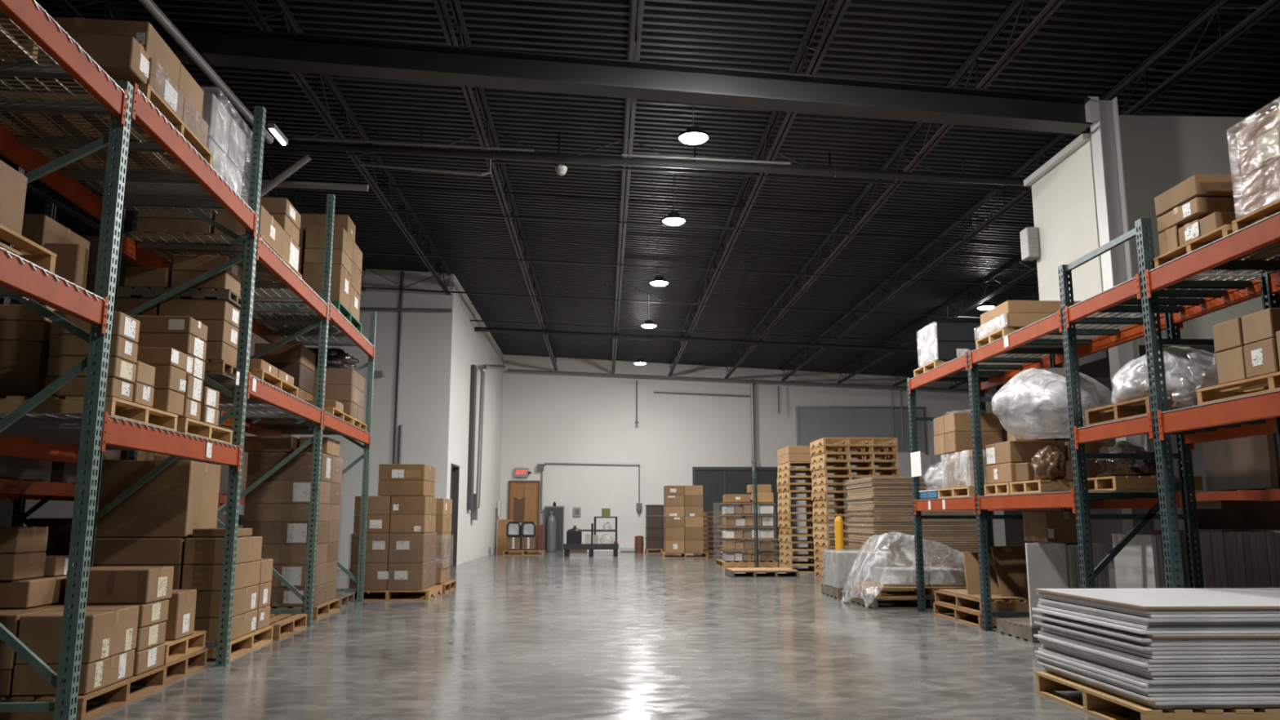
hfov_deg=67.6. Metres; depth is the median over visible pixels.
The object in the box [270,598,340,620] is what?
wooden pallet
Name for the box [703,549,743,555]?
wooden pallet
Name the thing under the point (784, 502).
wooden pallet
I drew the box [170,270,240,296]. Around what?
cardboard box
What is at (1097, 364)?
wall
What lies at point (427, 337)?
wall
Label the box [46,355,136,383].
cardboard box
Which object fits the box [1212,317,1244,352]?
cardboard box
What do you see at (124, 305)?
cardboard box
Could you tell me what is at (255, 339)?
cardboard box
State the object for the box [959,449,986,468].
cardboard box
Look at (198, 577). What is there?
cardboard box
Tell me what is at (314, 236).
cardboard box
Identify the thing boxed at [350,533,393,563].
cardboard box
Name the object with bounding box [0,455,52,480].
cardboard box
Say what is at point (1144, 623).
board
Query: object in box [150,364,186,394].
cardboard box
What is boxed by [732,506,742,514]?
parcel
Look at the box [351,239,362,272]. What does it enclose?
cardboard box
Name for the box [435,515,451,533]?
cardboard box
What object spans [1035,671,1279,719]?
wooden pallet
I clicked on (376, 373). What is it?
light fixture
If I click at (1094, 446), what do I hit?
cardboard box
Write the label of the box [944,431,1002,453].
cardboard box
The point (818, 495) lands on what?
wooden pallet
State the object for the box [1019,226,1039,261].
vent box
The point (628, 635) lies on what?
floor
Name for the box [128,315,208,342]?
cardboard box
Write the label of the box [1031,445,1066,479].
wrapped bundle
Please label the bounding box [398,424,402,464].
conduit
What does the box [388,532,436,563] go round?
cardboard box
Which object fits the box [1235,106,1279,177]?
cardboard box
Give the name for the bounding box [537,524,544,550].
cardboard box
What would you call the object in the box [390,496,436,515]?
cardboard box
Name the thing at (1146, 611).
board
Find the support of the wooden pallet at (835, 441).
on the wooden pallet
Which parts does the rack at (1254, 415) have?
post, post, post, post, post, post, post, post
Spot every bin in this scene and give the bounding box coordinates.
[506,521,521,550]
[520,521,536,550]
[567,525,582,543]
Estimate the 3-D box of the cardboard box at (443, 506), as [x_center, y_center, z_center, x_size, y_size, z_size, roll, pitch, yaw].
[-3.056,2.163,14.076,0.461,0.238,0.802,0,-9,-2]
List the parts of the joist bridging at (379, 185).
rail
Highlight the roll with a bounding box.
[634,535,644,553]
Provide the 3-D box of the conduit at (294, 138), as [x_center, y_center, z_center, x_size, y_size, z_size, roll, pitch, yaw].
[-2.834,-2.708,12.003,3.001,0.147,0.032,0,-9,-2]
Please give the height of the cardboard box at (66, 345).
0.115 m
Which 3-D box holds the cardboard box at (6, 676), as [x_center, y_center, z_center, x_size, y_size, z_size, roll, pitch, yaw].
[-3.583,1.731,5.260,0.529,0.131,0.593,1,-9,-6]
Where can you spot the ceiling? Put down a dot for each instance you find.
(1085, 48)
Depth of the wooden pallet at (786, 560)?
19.27 m
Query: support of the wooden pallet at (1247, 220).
on the rack at (1254, 415)
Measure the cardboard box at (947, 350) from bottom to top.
0.203 m
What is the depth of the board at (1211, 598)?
5.26 m
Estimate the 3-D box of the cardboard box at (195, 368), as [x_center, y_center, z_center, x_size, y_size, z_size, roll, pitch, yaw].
[-3.408,0.044,6.382,0.865,0.135,0.343,1,-9,-6]
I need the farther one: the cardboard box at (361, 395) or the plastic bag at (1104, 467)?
the cardboard box at (361, 395)
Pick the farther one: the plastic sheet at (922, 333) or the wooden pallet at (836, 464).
the wooden pallet at (836, 464)
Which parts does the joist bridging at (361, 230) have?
rail, rail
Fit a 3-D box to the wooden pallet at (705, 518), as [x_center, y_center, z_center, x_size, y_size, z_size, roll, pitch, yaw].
[2.405,4.632,27.879,1.053,0.130,1.100,0,-9,-2]
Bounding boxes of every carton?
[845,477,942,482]
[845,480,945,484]
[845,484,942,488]
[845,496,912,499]
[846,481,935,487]
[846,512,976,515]
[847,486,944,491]
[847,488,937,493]
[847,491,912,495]
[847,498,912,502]
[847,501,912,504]
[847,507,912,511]
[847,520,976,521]
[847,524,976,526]
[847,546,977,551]
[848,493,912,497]
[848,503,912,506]
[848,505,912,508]
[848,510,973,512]
[848,515,913,516]
[848,517,913,519]
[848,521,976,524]
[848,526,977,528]
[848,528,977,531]
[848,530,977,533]
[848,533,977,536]
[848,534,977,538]
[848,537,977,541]
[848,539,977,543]
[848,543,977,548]
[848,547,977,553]
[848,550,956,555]
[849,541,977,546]
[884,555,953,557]
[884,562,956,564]
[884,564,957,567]
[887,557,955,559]
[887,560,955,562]
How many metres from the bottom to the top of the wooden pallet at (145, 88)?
0.135 m
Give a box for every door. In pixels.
[449,463,459,565]
[507,480,539,551]
[692,466,797,551]
[795,406,927,454]
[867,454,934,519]
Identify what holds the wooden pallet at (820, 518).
on the wooden pallet at (820, 526)
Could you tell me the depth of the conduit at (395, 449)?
20.49 m
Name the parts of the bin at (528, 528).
frame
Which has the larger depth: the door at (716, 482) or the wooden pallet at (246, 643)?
the door at (716, 482)
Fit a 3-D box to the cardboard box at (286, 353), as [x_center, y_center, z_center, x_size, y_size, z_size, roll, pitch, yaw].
[-4.125,-0.024,11.146,0.512,0.217,0.688,1,-9,-6]
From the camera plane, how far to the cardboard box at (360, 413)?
12.17 m
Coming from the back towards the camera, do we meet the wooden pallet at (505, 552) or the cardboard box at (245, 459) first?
the wooden pallet at (505, 552)
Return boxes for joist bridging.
[236,117,1039,191]
[261,177,1034,244]
[355,229,1038,287]
[360,266,985,318]
[470,302,921,342]
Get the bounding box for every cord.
[635,380,638,423]
[777,386,779,413]
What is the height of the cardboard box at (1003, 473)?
0.174 m
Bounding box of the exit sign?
[514,467,531,477]
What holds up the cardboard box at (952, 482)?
on the wooden pallet at (965, 491)
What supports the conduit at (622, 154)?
attached to the pipe at (365, 148)
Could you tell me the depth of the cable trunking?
23.49 m
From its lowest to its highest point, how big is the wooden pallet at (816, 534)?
0.134 m
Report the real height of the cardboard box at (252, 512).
0.187 m
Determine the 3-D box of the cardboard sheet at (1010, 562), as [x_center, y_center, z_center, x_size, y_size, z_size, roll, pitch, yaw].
[4.074,2.148,9.797,0.900,0.500,0.310,0,-9,-2]
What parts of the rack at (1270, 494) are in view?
post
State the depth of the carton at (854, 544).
13.98 m
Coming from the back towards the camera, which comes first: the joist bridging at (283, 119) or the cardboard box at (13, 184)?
the joist bridging at (283, 119)
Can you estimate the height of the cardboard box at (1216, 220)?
0.118 m
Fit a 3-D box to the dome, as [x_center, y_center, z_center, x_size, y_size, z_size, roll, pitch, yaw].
[-0.999,-2.401,12.124,0.160,0.130,0.160,0,-9,-2]
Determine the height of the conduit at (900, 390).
1.950 m
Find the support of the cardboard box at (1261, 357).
on the wooden pallet at (1269, 382)
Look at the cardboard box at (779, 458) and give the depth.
20.04 m
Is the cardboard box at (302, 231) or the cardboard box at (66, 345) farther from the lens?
the cardboard box at (302, 231)
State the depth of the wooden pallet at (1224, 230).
5.98 m
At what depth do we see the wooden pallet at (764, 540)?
23.38 m
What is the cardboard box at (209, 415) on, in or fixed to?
on the wooden pallet at (186, 425)
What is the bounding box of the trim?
[1023,133,1091,186]
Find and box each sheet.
[497,520,513,553]
[620,546,635,551]
[720,502,774,503]
[720,515,774,515]
[720,526,772,527]
[720,537,775,538]
[720,548,775,551]
[726,567,797,571]
[841,532,964,602]
[910,451,921,477]
[916,325,938,366]
[937,589,1028,599]
[962,551,1000,594]
[990,545,1028,595]
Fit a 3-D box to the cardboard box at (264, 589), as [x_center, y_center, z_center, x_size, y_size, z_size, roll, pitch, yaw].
[-3.372,1.993,8.108,0.385,0.198,0.348,1,-9,-6]
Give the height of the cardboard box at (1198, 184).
0.134 m
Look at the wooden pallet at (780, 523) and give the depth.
19.00 m
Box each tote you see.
[919,490,928,499]
[926,489,937,498]
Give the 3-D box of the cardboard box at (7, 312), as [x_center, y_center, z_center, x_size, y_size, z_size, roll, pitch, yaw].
[-3.553,-0.215,5.480,0.562,0.087,0.588,1,-9,-6]
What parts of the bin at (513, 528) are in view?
frame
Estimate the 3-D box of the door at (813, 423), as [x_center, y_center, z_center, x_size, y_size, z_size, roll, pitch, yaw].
[7.247,2.302,31.299,4.270,1.560,0.078,0,-9,-2]
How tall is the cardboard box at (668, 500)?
0.287 m
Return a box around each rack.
[0,0,376,719]
[906,211,1279,631]
[1177,391,1279,529]
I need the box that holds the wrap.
[941,449,986,488]
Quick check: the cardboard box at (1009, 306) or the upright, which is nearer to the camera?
the cardboard box at (1009, 306)
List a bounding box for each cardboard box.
[0,32,149,84]
[0,160,27,235]
[0,213,89,288]
[0,304,56,324]
[0,320,52,344]
[0,340,49,398]
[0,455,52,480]
[0,526,48,553]
[0,551,45,580]
[0,574,66,608]
[0,605,69,643]
[0,643,17,670]
[0,668,13,696]
[10,246,31,254]
[11,649,134,696]
[15,605,138,664]
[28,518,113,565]
[43,243,88,288]
[44,376,133,402]
[44,555,73,576]
[44,602,64,605]
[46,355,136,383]
[48,334,137,364]
[49,16,180,89]
[49,449,120,484]
[50,235,140,308]
[50,310,140,343]
[51,57,183,119]
[63,566,173,604]
[79,136,226,190]
[82,97,208,146]
[86,599,168,627]
[93,537,197,564]
[93,564,183,589]
[95,460,221,537]
[115,297,159,315]
[120,450,169,460]
[124,157,242,200]
[124,266,171,289]
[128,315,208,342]
[131,382,154,408]
[133,621,166,652]
[133,644,164,675]
[134,360,155,386]
[136,217,232,254]
[137,206,214,220]
[137,333,206,361]
[137,346,187,370]
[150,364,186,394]
[151,389,184,416]
[152,398,200,421]
[158,298,239,329]
[164,589,196,639]
[169,455,207,462]
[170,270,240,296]
[172,254,241,282]
[178,62,204,116]
[181,560,260,591]
[182,536,262,564]
[183,374,203,402]
[184,353,205,381]
[192,528,252,537]
[194,609,257,641]
[195,584,258,617]
[196,320,238,350]
[199,386,219,409]
[200,405,219,426]
[201,93,230,155]
[205,341,237,365]
[207,426,231,494]
[213,204,282,253]
[217,514,226,528]
[226,115,245,173]
[238,515,246,524]
[240,196,301,230]
[240,432,256,493]
[243,503,329,521]
[243,521,328,544]
[244,435,299,452]
[244,480,330,504]
[246,452,333,482]
[248,359,278,377]
[249,315,274,356]
[254,342,315,372]
[256,605,270,630]
[257,229,299,273]
[257,582,271,608]
[258,559,272,584]
[260,263,302,313]
[261,543,328,564]
[263,368,293,385]
[267,362,314,395]
[269,584,325,607]
[270,213,299,245]
[270,562,327,587]
[281,387,313,399]
[297,226,305,251]
[298,213,355,241]
[298,248,304,265]
[298,436,339,457]
[302,262,351,312]
[303,248,351,275]
[304,226,353,262]
[304,400,343,412]
[313,384,358,404]
[314,368,359,388]
[324,581,336,602]
[325,542,338,562]
[326,560,337,583]
[328,504,340,521]
[328,521,339,542]
[329,482,341,505]
[331,456,342,484]
[333,401,357,419]
[341,284,359,321]
[349,562,388,590]
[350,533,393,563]
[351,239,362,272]
[351,260,361,295]
[353,515,390,533]
[354,496,391,515]
[356,389,364,408]
[356,405,364,422]
[358,373,364,393]
[377,480,435,497]
[378,464,435,482]
[386,560,435,590]
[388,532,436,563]
[389,515,435,533]
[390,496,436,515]
[435,498,452,515]
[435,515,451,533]
[435,533,451,559]
[435,557,450,584]
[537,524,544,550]
[585,533,591,543]
[592,535,598,543]
[601,508,610,516]
[663,485,684,496]
[663,495,684,506]
[663,506,684,516]
[663,516,684,527]
[663,527,684,540]
[663,539,684,552]
[684,485,702,495]
[684,495,702,506]
[684,506,702,516]
[684,516,703,527]
[684,527,703,540]
[684,540,703,552]
[722,494,750,502]
[746,484,771,493]
[749,493,773,502]
[777,448,781,457]
[777,456,782,465]
[781,447,784,456]
[781,454,785,463]
[784,445,828,454]
[784,453,828,462]
[824,551,862,588]
[851,550,884,582]
[873,567,929,586]
[921,328,930,349]
[921,346,933,366]
[924,567,966,586]
[928,322,988,345]
[929,341,976,361]
[933,415,945,435]
[933,434,947,455]
[943,412,1002,433]
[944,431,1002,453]
[946,452,959,470]
[947,469,960,488]
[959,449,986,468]
[960,466,986,487]
[977,313,1110,338]
[980,300,1127,326]
[985,440,1066,466]
[986,462,1066,484]
[1006,421,1055,440]
[1015,462,1035,481]
[1022,511,1088,542]
[1064,441,1110,461]
[1065,458,1101,479]
[1154,173,1243,216]
[1156,196,1244,233]
[1158,225,1186,257]
[1177,219,1220,245]
[1182,500,1279,529]
[1199,211,1267,238]
[1202,433,1279,491]
[1210,529,1279,530]
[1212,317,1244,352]
[1215,346,1247,384]
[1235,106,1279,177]
[1241,158,1279,216]
[1241,307,1279,345]
[1243,337,1279,378]
[1275,330,1279,366]
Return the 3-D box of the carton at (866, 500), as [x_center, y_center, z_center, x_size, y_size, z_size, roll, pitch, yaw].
[4.263,2.179,14.849,1.720,0.026,1.520,0,-9,-2]
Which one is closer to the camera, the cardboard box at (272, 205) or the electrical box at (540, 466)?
the cardboard box at (272, 205)
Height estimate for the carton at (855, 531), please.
0.026 m
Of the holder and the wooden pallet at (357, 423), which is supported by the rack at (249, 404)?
the wooden pallet at (357, 423)
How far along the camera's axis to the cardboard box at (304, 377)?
10.81 m
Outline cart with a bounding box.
[563,516,618,556]
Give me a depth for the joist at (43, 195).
15.84 m
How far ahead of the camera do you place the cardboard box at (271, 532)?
10.12 m
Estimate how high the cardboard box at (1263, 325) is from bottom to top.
0.167 m
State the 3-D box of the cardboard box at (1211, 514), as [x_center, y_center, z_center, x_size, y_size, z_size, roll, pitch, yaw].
[4.909,1.266,7.805,0.682,0.230,0.522,0,-9,-2]
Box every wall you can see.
[0,160,285,555]
[0,298,44,526]
[23,268,455,569]
[448,276,457,498]
[451,279,503,564]
[499,354,1005,551]
[995,370,1218,559]
[1031,139,1103,301]
[1044,345,1217,377]
[1118,115,1275,345]
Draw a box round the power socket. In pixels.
[636,502,642,513]
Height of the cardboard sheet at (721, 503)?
0.013 m
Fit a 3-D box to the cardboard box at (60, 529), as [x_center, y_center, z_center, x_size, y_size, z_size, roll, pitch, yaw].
[-5.586,2.155,9.823,0.872,1.047,1.092,1,-9,-6]
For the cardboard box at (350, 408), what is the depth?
11.58 m
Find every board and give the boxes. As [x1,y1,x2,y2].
[1031,608,1279,634]
[1032,614,1279,642]
[1033,634,1279,667]
[1034,621,1279,650]
[1034,650,1279,688]
[1035,587,1279,609]
[1035,653,1279,692]
[1036,591,1279,613]
[1036,657,1279,696]
[1037,604,1279,630]
[1037,638,1279,671]
[1037,661,1279,701]
[1038,601,1279,626]
[1038,631,1279,663]
[1038,647,1279,684]
[1039,598,1279,622]
[1040,595,1279,617]
[1040,618,1279,646]
[1040,625,1279,655]
[1040,627,1279,659]
[1040,641,1279,675]
[1041,613,1279,638]
[1041,644,1279,679]
[1042,665,1279,706]
[1043,667,1279,708]
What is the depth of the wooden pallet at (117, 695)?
5.33 m
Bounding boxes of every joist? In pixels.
[8,164,137,237]
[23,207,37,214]
[52,0,366,290]
[239,0,451,295]
[432,0,558,370]
[611,0,644,373]
[667,0,851,376]
[724,0,1064,378]
[780,0,1279,381]
[835,93,1279,383]
[893,361,923,386]
[948,381,968,388]
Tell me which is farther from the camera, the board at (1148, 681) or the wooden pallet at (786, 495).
the wooden pallet at (786, 495)
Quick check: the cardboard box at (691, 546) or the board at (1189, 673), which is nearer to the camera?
the board at (1189, 673)
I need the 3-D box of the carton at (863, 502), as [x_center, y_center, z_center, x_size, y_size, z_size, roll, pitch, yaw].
[4.256,2.212,14.837,1.720,0.026,1.520,0,-9,-2]
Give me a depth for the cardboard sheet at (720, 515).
20.73 m
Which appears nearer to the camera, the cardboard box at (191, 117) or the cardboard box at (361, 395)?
the cardboard box at (191, 117)
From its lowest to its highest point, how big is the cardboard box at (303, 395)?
0.253 m
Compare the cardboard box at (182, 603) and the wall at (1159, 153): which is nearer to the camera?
the cardboard box at (182, 603)
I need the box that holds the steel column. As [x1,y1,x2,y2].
[1084,96,1154,533]
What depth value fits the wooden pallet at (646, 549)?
28.88 m
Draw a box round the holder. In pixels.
[497,500,501,516]
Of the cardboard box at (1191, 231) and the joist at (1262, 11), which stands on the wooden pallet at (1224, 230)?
the cardboard box at (1191, 231)
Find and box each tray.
[645,504,663,515]
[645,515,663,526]
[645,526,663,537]
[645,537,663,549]
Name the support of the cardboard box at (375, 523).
on the cardboard box at (377, 544)
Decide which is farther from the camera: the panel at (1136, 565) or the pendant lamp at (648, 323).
the pendant lamp at (648, 323)
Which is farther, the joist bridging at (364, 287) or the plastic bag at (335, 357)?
the joist bridging at (364, 287)
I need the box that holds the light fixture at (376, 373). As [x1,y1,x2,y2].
[373,370,384,377]
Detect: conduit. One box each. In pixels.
[293,136,533,151]
[393,271,404,462]
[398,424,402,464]
[540,471,542,513]
[543,462,639,502]
[621,153,791,164]
[653,391,750,396]
[891,390,894,437]
[900,390,904,449]
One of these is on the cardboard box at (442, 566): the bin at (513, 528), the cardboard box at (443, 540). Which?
the cardboard box at (443, 540)
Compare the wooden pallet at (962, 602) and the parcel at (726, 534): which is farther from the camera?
the parcel at (726, 534)
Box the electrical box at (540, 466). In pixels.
[537,463,543,471]
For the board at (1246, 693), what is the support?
on the board at (1103, 683)
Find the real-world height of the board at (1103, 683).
0.016 m
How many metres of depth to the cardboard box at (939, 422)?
10.58 m
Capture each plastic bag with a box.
[306,347,359,369]
[924,462,947,489]
[991,368,1116,439]
[1093,440,1161,476]
[1111,346,1241,404]
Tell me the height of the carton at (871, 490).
0.026 m
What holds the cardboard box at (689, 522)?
on the cardboard box at (691, 533)
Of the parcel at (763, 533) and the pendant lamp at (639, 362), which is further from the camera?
the pendant lamp at (639, 362)
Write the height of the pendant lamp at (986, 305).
0.411 m
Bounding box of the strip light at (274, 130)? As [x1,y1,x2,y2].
[266,123,288,145]
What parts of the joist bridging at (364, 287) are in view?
rail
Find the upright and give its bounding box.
[752,471,759,567]
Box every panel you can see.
[573,506,580,516]
[1025,542,1067,626]
[1111,533,1159,588]
[1199,532,1210,588]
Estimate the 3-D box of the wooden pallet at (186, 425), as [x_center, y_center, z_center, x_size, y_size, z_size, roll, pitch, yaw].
[-3.465,0.494,6.580,0.990,0.108,0.954,1,-9,-6]
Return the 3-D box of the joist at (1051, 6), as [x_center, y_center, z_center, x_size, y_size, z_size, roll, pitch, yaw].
[3.534,-2.753,12.186,0.110,0.429,38.676,0,-9,-2]
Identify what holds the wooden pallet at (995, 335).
on the rack at (1254, 415)
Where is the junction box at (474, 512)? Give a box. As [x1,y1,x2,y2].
[471,493,477,519]
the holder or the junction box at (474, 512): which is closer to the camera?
the junction box at (474, 512)
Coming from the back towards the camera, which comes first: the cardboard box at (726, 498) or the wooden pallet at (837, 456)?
the cardboard box at (726, 498)
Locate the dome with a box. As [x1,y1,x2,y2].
[555,164,567,175]
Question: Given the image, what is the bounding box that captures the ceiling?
[0,0,1279,377]
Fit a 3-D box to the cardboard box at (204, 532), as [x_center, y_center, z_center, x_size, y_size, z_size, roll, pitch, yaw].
[-3.295,1.365,7.568,0.322,0.063,0.432,1,-9,-6]
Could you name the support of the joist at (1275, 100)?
attached to the ceiling
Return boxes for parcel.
[721,506,734,514]
[722,515,734,525]
[722,530,734,537]
[722,539,734,549]
[722,554,734,560]
[730,552,742,560]
[731,530,742,537]
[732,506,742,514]
[734,518,745,525]
[734,542,743,549]
[738,504,751,514]
[739,540,752,549]
[742,515,753,525]
[742,531,751,537]
[742,553,751,560]
[747,529,759,537]
[748,539,759,549]
[748,553,760,560]
[749,504,759,514]
[755,517,761,525]
[757,506,773,514]
[758,529,773,537]
[758,551,773,560]
[760,542,773,549]
[761,517,773,525]
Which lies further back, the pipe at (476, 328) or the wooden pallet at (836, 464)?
the pipe at (476, 328)
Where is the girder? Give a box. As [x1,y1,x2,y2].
[48,13,1092,134]
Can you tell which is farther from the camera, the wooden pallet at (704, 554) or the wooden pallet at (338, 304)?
the wooden pallet at (704, 554)
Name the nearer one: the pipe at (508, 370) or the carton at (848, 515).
the carton at (848, 515)
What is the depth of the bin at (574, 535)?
26.48 m
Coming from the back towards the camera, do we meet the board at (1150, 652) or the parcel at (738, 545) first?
the parcel at (738, 545)
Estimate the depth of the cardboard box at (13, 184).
4.22 m
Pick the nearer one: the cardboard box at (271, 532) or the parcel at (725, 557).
the cardboard box at (271, 532)
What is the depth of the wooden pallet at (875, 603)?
11.47 m
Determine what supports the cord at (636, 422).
hanging from the pipe at (508, 370)
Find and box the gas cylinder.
[546,511,555,552]
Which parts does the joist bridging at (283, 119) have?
rail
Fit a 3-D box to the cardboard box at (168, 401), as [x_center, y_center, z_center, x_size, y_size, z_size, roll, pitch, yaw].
[-3.139,0.269,6.013,0.432,0.142,0.270,1,-9,-6]
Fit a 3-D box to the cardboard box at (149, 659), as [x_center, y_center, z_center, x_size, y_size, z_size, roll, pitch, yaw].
[-3.195,1.823,5.822,0.435,0.134,0.408,1,-9,-6]
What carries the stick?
on the floor
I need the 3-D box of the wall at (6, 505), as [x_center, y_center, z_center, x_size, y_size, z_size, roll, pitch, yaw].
[-12.328,-1.364,6.091,0.200,6.778,28.500,0,-9,-2]
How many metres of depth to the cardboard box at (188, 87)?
6.34 m
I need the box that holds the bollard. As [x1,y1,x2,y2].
[834,515,844,551]
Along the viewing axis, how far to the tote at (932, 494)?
10.61 m
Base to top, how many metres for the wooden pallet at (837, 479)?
0.134 m
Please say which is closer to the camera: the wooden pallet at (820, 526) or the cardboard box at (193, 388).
the cardboard box at (193, 388)
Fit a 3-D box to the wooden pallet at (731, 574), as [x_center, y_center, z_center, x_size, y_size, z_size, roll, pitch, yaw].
[2.221,3.911,17.570,1.204,0.110,1.050,0,-9,-2]
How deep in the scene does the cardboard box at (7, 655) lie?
5.02 m
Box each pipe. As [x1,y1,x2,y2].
[138,0,273,143]
[241,178,368,191]
[244,137,1026,185]
[254,305,452,311]
[359,158,491,176]
[474,326,922,353]
[475,364,505,507]
[507,368,987,392]
[750,378,755,478]
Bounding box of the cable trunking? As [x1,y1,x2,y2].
[466,364,476,510]
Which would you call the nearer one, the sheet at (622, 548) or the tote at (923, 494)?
the tote at (923, 494)
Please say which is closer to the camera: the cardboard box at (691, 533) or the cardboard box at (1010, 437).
the cardboard box at (1010, 437)
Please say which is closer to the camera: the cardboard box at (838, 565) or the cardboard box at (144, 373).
the cardboard box at (144, 373)
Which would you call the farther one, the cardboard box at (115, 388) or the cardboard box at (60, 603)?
the cardboard box at (60, 603)
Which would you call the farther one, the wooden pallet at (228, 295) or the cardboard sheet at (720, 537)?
the cardboard sheet at (720, 537)
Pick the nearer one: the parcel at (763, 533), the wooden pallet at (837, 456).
the wooden pallet at (837, 456)
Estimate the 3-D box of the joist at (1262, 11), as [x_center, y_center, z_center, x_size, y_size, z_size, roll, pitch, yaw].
[5.373,-2.659,12.241,0.110,0.415,38.676,0,-9,-2]
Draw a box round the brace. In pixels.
[260,153,311,197]
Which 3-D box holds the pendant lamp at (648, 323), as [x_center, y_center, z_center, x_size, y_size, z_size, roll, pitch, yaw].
[0.205,-1.117,21.999,0.360,0.759,0.360,0,-9,-2]
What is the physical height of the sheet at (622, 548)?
0.160 m
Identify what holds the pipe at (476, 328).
hanging from the joist at (460, 25)
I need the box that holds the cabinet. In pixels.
[544,502,564,551]
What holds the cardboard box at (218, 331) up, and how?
on the cardboard box
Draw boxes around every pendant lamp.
[633,358,646,364]
[640,320,656,328]
[649,245,668,286]
[662,174,685,225]
[678,103,709,144]
[977,293,995,310]
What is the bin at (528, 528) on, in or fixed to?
on the wooden pallet at (505, 552)
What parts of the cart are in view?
leg, rail, leg, shelf frame, leg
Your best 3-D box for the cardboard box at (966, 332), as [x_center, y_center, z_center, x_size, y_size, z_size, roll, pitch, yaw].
[3.667,-0.286,10.752,0.762,0.207,0.278,0,-9,-2]
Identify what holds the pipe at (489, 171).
attached to the pipe at (365, 148)
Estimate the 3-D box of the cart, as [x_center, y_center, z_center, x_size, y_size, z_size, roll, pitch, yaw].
[-1.363,4.941,26.811,1.520,1.090,0.720,0,-9,-2]
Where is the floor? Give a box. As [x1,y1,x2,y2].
[85,551,1257,719]
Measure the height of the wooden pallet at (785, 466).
0.140 m
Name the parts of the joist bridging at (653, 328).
rail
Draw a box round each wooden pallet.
[0,19,38,62]
[0,77,213,172]
[0,223,57,273]
[0,395,177,431]
[0,665,167,719]
[117,286,240,309]
[129,648,208,686]
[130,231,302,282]
[162,631,206,664]
[176,417,233,444]
[204,360,235,378]
[204,625,273,660]
[207,368,298,397]
[255,300,361,336]
[269,613,307,640]
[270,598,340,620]
[324,407,353,424]
[335,592,355,608]
[345,585,442,600]
[353,417,367,431]
[369,580,456,594]
[502,549,545,555]
[644,547,663,553]
[660,551,707,558]
[702,511,742,516]
[702,516,742,521]
[703,521,743,526]
[703,525,743,531]
[703,530,722,536]
[703,535,743,541]
[703,540,739,546]
[703,545,725,551]
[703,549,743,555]
[715,559,777,568]
[724,568,799,577]
[746,538,779,545]
[747,551,779,556]
[777,462,845,471]
[777,469,846,479]
[777,476,834,485]
[777,484,847,492]
[777,491,846,499]
[777,498,848,506]
[777,506,848,513]
[777,513,840,520]
[777,520,834,528]
[777,534,848,542]
[778,527,848,535]
[778,541,848,550]
[778,555,818,564]
[779,548,835,557]
[779,562,814,572]
[809,437,897,449]
[809,444,897,457]
[809,460,897,471]
[810,453,898,463]
[811,468,899,478]
[811,475,900,485]
[811,484,850,493]
[811,491,850,500]
[812,507,861,515]
[812,515,901,523]
[812,530,853,538]
[813,499,856,507]
[813,523,853,531]
[813,537,853,546]
[813,545,849,554]
[813,552,824,562]
[813,560,825,569]
[814,568,825,577]
[820,583,908,599]
[848,591,954,609]
[853,582,966,598]
[913,360,1008,377]
[933,590,1029,614]
[933,602,1030,627]
[937,486,974,498]
[975,327,1101,348]
[983,482,1010,495]
[995,617,1041,643]
[1009,480,1078,493]
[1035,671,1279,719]
[1077,475,1203,490]
[1084,395,1197,426]
[1153,224,1279,271]
[1195,371,1279,404]
[1231,199,1279,232]
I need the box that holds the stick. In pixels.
[494,507,497,553]
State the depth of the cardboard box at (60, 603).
5.73 m
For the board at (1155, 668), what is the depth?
4.73 m
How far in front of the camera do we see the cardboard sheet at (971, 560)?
9.96 m
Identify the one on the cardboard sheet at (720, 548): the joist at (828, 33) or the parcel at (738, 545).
the parcel at (738, 545)
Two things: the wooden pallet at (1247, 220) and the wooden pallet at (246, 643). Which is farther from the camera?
the wooden pallet at (246, 643)
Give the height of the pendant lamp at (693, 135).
0.759 m
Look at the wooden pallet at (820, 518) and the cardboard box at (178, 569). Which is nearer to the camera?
the cardboard box at (178, 569)

